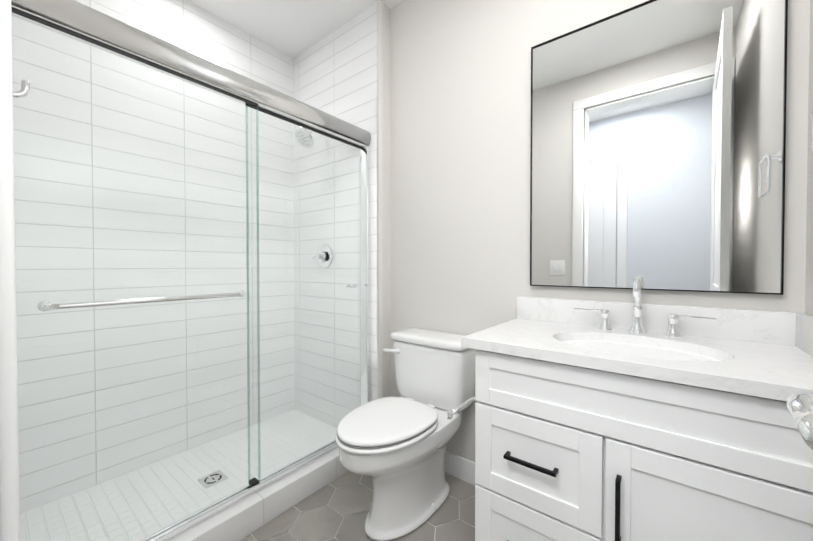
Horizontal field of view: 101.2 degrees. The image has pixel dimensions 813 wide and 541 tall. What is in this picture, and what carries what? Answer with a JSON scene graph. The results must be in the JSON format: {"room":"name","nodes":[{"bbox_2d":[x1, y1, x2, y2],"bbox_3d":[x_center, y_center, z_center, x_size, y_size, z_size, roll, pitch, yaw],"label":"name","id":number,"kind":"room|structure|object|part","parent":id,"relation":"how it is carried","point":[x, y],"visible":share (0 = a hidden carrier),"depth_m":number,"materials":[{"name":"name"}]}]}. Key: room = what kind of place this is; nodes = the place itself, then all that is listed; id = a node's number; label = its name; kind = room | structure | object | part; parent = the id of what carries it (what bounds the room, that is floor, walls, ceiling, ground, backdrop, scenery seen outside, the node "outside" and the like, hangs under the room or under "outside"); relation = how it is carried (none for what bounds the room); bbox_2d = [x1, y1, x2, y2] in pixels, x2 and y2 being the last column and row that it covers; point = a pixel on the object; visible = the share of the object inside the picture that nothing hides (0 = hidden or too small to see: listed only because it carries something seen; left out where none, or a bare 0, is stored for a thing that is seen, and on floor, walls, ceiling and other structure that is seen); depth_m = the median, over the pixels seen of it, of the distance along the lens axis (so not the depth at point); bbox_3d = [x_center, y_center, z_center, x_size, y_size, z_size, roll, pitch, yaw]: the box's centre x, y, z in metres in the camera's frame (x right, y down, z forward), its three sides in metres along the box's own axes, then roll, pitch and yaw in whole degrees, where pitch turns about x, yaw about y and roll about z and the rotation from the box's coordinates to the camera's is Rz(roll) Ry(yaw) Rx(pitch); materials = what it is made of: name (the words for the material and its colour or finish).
{"room":"bathroom","nodes":[
{"label":"bathroom","id":0,"kind":"room"},
{"bbox_2d":[12,0,294,513],"bbox_3d":[-1.417,-0.252,1.991,0.120,2.740,1.610,1,1,38],"label":"wall","id":1,"kind":"structure","parent":0,"point":[189,26],"depth_m":1.85,"materials":[{"name":"tile"}]},
{"bbox_2d":[188,0,403,57],"bbox_3d":[-0.604,-1.655,0.790,2.860,0.100,2.880,1,1,38],"label":"ceiling","id":2,"kind":"structure","parent":0,"point":[292,28],"depth_m":2.14,"materials":[{"name":"white paint"}]},
{"bbox_2d":[293,3,377,427],"bbox_3d":[-0.506,-0.258,2.432,1.006,2.740,0.210,1,1,38],"label":"wall","id":3,"kind":"structure","parent":0,"point":[335,73],"depth_m":2.29,"materials":[{"name":"tile"}]},
{"bbox_2d":[12,16,362,540],"bbox_3d":[-0.724,0.106,1.528,0.074,1.741,1.448,1,1,38],"label":"shower door","id":4,"kind":"structure","parent":3,"relation":"hanging from","point":[351,285],"depth_m":1.28,"materials":[{"name":"clear glass"}]},
{"bbox_2d":[11,7,257,106],"bbox_3d":[-0.912,-0.750,1.225,0.012,0.012,0.758,1,1,38],"label":"rail","id":5,"kind":"object","parent":4,"relation":"attached to","point":[52,25],"depth_m":1.14,"materials":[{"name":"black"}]},
{"bbox_2d":[37,290,244,311],"bbox_3d":[-0.887,0.104,1.219,0.054,0.032,0.617,1,1,38],"label":"door towel bar","id":6,"kind":"object","parent":4,"relation":"attached to","point":[44,306],"visible":1,"depth_m":1.12,"materials":[{"name":"silver metal"}]},
{"bbox_2d":[245,104,249,479],"bbox_3d":[-0.725,0.106,1.527,0.009,1.741,0.007,1,1,38],"label":"shower door glass edge","id":7,"kind":"object","parent":4,"relation":"attached to","point":[248,299],"depth_m":1.53,"materials":[{"name":"clear glass"}]},
{"bbox_2d":[256,110,260,481],"bbox_3d":[-0.680,0.106,1.533,0.009,1.741,0.007,1,1,38],"label":"shower door glass edge","id":8,"kind":"object","parent":4,"relation":"attached to","point":[258,296],"visible":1,"depth_m":1.53,"materials":[{"name":"clear glass"}]},
{"bbox_2d":[245,103,361,148],"bbox_3d":[-0.501,-0.758,1.799,0.012,0.012,0.728,1,1,38],"label":"rail","id":9,"kind":"object","parent":4,"relation":"attached to","point":[293,122],"depth_m":1.73,"materials":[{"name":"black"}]},
{"bbox_3d":[-0.501,0.102,1.811,0.008,1.741,0.728,1,1,38],"label":"glass","id":10,"kind":"part","parent":4,"relation":"part of","materials":[{"name":"clear glass"}]},
{"bbox_3d":[-0.332,0.094,2.026,0.074,0.025,0.025,1,1,38],"label":"knob","id":11,"kind":"part","parent":4,"relation":"part of","materials":[{"name":"silver metal"}]},
{"bbox_2d":[11,5,365,147],"bbox_3d":[-0.713,-0.758,1.506,0.054,0.005,1.484,1,1,38],"label":"channel","id":12,"kind":"object","parent":3,"relation":"attached to","point":[285,115],"visible":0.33,"depth_m":1.26,"materials":[{"name":"silver metal"}]},
{"bbox_2d":[11,0,370,145],"bbox_3d":[-0.708,-0.810,1.501,0.072,0.100,1.486,1,1,38],"label":"header","id":13,"kind":"object","parent":3,"relation":"attached to","point":[82,18],"visible":0.86,"depth_m":1.25,"materials":[{"name":"silver metal"}]},
{"bbox_2d":[294,127,314,148],"bbox_3d":[-0.629,-0.904,2.232,0.150,0.191,0.242,1,1,38],"label":"shower head","id":14,"kind":"object","parent":3,"relation":"attached to","point":[304,134],"depth_m":2.17},
{"bbox_2d":[313,245,332,267],"bbox_3d":[-0.590,-0.098,2.324,0.164,0.164,0.067,1,1,38],"label":"shower valve","id":15,"kind":"object","parent":3,"relation":"attached to","point":[325,252],"depth_m":2.32,"materials":[{"name":"silver metal"}]},
{"bbox_2d":[360,146,369,404],"bbox_3d":[-0.259,0.108,2.093,0.060,1.753,0.022,1,1,38],"label":"door jamb","id":16,"kind":"object","parent":3,"relation":"attached to","point":[365,265],"visible":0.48,"depth_m":2.08,"materials":[{"name":"silver metal"}]},
{"bbox_2d":[240,471,474,540],"bbox_3d":[-0.604,1.183,0.830,2.860,0.104,2.880,1,1,38],"label":"floor","id":17,"kind":"structure","parent":0,"point":[323,523],"depth_m":1.52,"materials":[{"name":"tile"}]},
{"bbox_2d":[20,409,336,540],"bbox_3d":[-1.042,1.106,1.791,0.740,0.030,1.490,1,1,38],"label":"pan","id":18,"kind":"object","parent":17,"relation":"on","point":[85,507],"depth_m":1.68,"materials":[{"name":"tile"}]},
{"bbox_2d":[197,470,227,488],"bbox_3d":[-1.012,1.092,1.748,0.110,0.007,0.110,1,1,38],"label":"shower drain","id":19,"kind":"object","parent":18,"relation":"on","point":[208,482],"depth_m":1.74,"materials":[{"name":"silver metal"}]},
{"bbox_2d":[168,447,347,540],"bbox_3d":[-0.693,1.065,1.515,0.150,0.120,1.490,1,1,38],"label":"shower curb","id":20,"kind":"object","parent":17,"relation":"on","point":[243,518],"depth_m":1.50,"materials":[{"name":"tile"}]},
{"bbox_2d":[140,440,337,540],"bbox_3d":[-0.711,0.990,1.529,0.066,0.030,1.486,1,1,38],"label":"door track","id":21,"kind":"object","parent":20,"relation":"on","point":[223,508],"depth_m":1.45,"materials":[{"name":"silver metal"}]},
{"bbox_2d":[142,440,335,540],"bbox_3d":[-0.712,0.986,1.530,0.008,0.014,1.486,1,1,38],"label":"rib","id":22,"kind":"object","parent":21,"relation":"on","point":[177,524],"visible":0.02,"depth_m":1.44,"materials":[{"name":"silver metal"}]},
{"bbox_3d":[-0.688,0.984,1.510,0.006,0.018,1.486,1,1,38],"label":"shower door track lip","id":23,"kind":"part","parent":21,"relation":"part of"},
{"bbox_2d":[249,477,259,486],"bbox_3d":[-0.703,0.981,1.541,0.044,0.024,0.030,1,1,38],"label":"guide","id":24,"kind":"object","parent":21,"relation":"on","point":[254,481],"visible":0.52,"depth_m":1.53,"materials":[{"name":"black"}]},
{"bbox_2d":[335,328,475,540],"bbox_3d":[-0.021,0.730,1.567,0.472,0.789,0.725,1,1,38],"label":"toilet","id":25,"kind":"object","parent":17,"relation":"on","point":[394,448],"visible":0.96,"depth_m":1.49,"materials":[{"name":"white ceramic"}]},
{"bbox_3d":[-0.096,0.679,1.459,0.382,0.023,0.468,1,1,38],"label":"seat","id":26,"kind":"part","parent":25,"relation":"part of","materials":[{"name":"white plastic"}]},
{"bbox_3d":[-0.091,0.651,1.465,0.372,0.025,0.471,1,1,38],"label":"lid","id":27,"kind":"part","parent":25,"relation":"part of","materials":[{"name":"white plastic"}]},
{"bbox_3d":[-0.081,0.427,1.788,0.099,0.032,0.032,1,1,38],"label":"lever","id":28,"kind":"part","parent":25,"relation":"part of","materials":[{"name":"white plastic"}]},
{"bbox_3d":[0.142,0.535,1.760,0.436,0.317,0.198,1,1,38],"label":"tank","id":29,"kind":"part","parent":25,"relation":"part of","materials":[{"name":"white ceramic"}]},
{"bbox_2d":[447,276,812,540],"bbox_3d":[0.686,0.577,1.100,0.932,1.108,0.599,1,1,38],"label":"bathroom vanity","id":30,"kind":"object","parent":17,"relation":"on","point":[636,420],"visible":1,"depth_m":0.93,"materials":[{"name":"white painted wood"},{"name":"quartz"},{"name":"black metal"}]},
{"bbox_3d":[0.379,0.592,1.025,0.156,0.011,0.034,1,1,38],"label":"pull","id":31,"kind":"part","parent":30,"relation":"part of","materials":[{"name":"black metal"}]},
{"bbox_3d":[0.394,0.885,1.051,0.383,0.276,0.019,1,1,38],"label":"drawer","id":32,"kind":"part","parent":30,"relation":"part of","materials":[{"name":"white wood"}]},
{"bbox_3d":[0.394,0.600,1.047,0.383,0.280,0.019,1,1,38],"label":"drawer","id":33,"kind":"part","parent":30,"relation":"part of","materials":[{"name":"white wood"}]},
{"bbox_3d":[0.560,0.636,0.884,0.011,0.176,0.034,1,1,38],"label":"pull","id":34,"kind":"part","parent":30,"relation":"part of","materials":[{"name":"black metal"}]},
{"bbox_2d":[461,318,812,400],"bbox_3d":[0.714,0.250,1.103,0.897,0.032,0.554,1,1,38],"label":"countertop","id":35,"kind":"structure","parent":30,"relation":"on","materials":[{"name":"stone"}]},
{"bbox_2d":[574,308,612,330],"bbox_3d":[0.743,0.191,1.331,0.137,0.079,0.054,1,1,38],"label":"handle","id":36,"kind":"object","parent":35,"relation":"on","point":[604,325],"depth_m":1.30,"materials":[{"name":"silver metal"}]},
{"bbox_2d":[628,276,646,333],"bbox_3d":[0.844,0.127,1.222,0.058,0.211,0.103,1,1,38],"label":"faucet","id":37,"kind":"object","parent":35,"relation":"on","point":[637,327],"depth_m":1.23,"materials":[{"name":"silver metal"}]},
{"bbox_2d":[663,314,715,337],"bbox_3d":[0.972,0.194,1.151,0.137,0.079,0.054,1,1,38],"label":"handle","id":38,"kind":"object","parent":35,"relation":"on","point":[672,331],"depth_m":1.16,"materials":[{"name":"silver metal"}]},
{"bbox_2d":[377,1,389,398],"bbox_3d":[-0.139,-0.253,2.067,0.026,2.740,0.090,1,1,38],"label":"wall","id":39,"kind":"structure","parent":0,"point":[383,141],"depth_m":2.04,"materials":[{"name":"white paint"}]},
{"bbox_2d":[444,451,475,485],"bbox_3d":[0.228,1.061,1.843,0.849,0.120,0.013,1,1,38],"label":"baseboard","id":40,"kind":"structure","parent":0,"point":[459,467],"depth_m":1.79,"materials":[{"name":"white wood"}]},
{"bbox_2d":[390,0,809,461],"bbox_3d":[0.646,-0.246,1.564,1.830,2.740,0.148,1,1,38],"label":"wall","id":41,"kind":"structure","parent":0,"point":[658,145],"depth_m":1.38,"materials":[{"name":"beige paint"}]},
{"bbox_2d":[517,296,798,345],"bbox_3d":[0.879,0.179,1.311,0.897,0.103,0.021,1,1,38],"label":"backsplash","id":42,"kind":"structure","parent":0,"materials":[{"name":"stone"}]},
{"bbox_2d":[805,0,812,315],"bbox_3d":[0.435,-0.223,-0.085,0.120,2.740,2.760,1,1,38],"label":"wall","id":43,"kind":"structure","parent":0,"point":[809,273],"depth_m":1.01,"materials":[{"name":"white paint"}]},
{"bbox_2d":[812,115,812,152],"bbox_3d":[1.006,-0.370,0.775,0.050,0.172,0.161,1,1,38],"label":"towel ring","id":44,"kind":"object","parent":43,"relation":"attached to","point":[812,133],"visible":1,"depth_m":0.85,"materials":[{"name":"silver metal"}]},
{"bbox_3d":[-0.865,-0.232,0.608,0.980,2.740,0.120,1,1,38],"label":"wall","id":45,"kind":"structure","parent":0,"visible":0},
{"bbox_2d":[0,0,19,540],"bbox_3d":[-0.472,-0.087,0.389,0.080,2.455,0.018,1,1,38],"label":"door frame","id":46,"kind":"structure","parent":45,"relation":"attached to","point":[9,493],"depth_m":0.37,"materials":[{"name":"white"}]},
{"bbox_2d":[13,80,29,97],"bbox_3d":[-0.862,-0.476,0.721,0.024,0.200,0.065,1,1,38],"label":"robe hook","id":47,"kind":"object","parent":45,"relation":"attached to","point":[23,91],"visible":0.54,"depth_m":0.74,"materials":[{"name":"silver metal"}]},
{"bbox_3d":[0.154,-0.076,-0.192,0.017,2.450,0.120,1,1,38],"label":"trim","id":48,"kind":"structure","parent":0,"visible":0},
{"label":"door leaf","id":49,"kind":"structure","parent":48,"relation":"attached to","visible":0},
{"bbox_2d":[786,393,812,449],"bbox_3d":[0.543,0.190,0.429,0.086,0.064,0.183,1,1,36],"label":"door lever","id":50,"kind":"object","parent":49,"relation":"attached to","point":[799,408],"visible":1,"depth_m":0.42,"materials":[{"name":"silver metal"}]}
]}

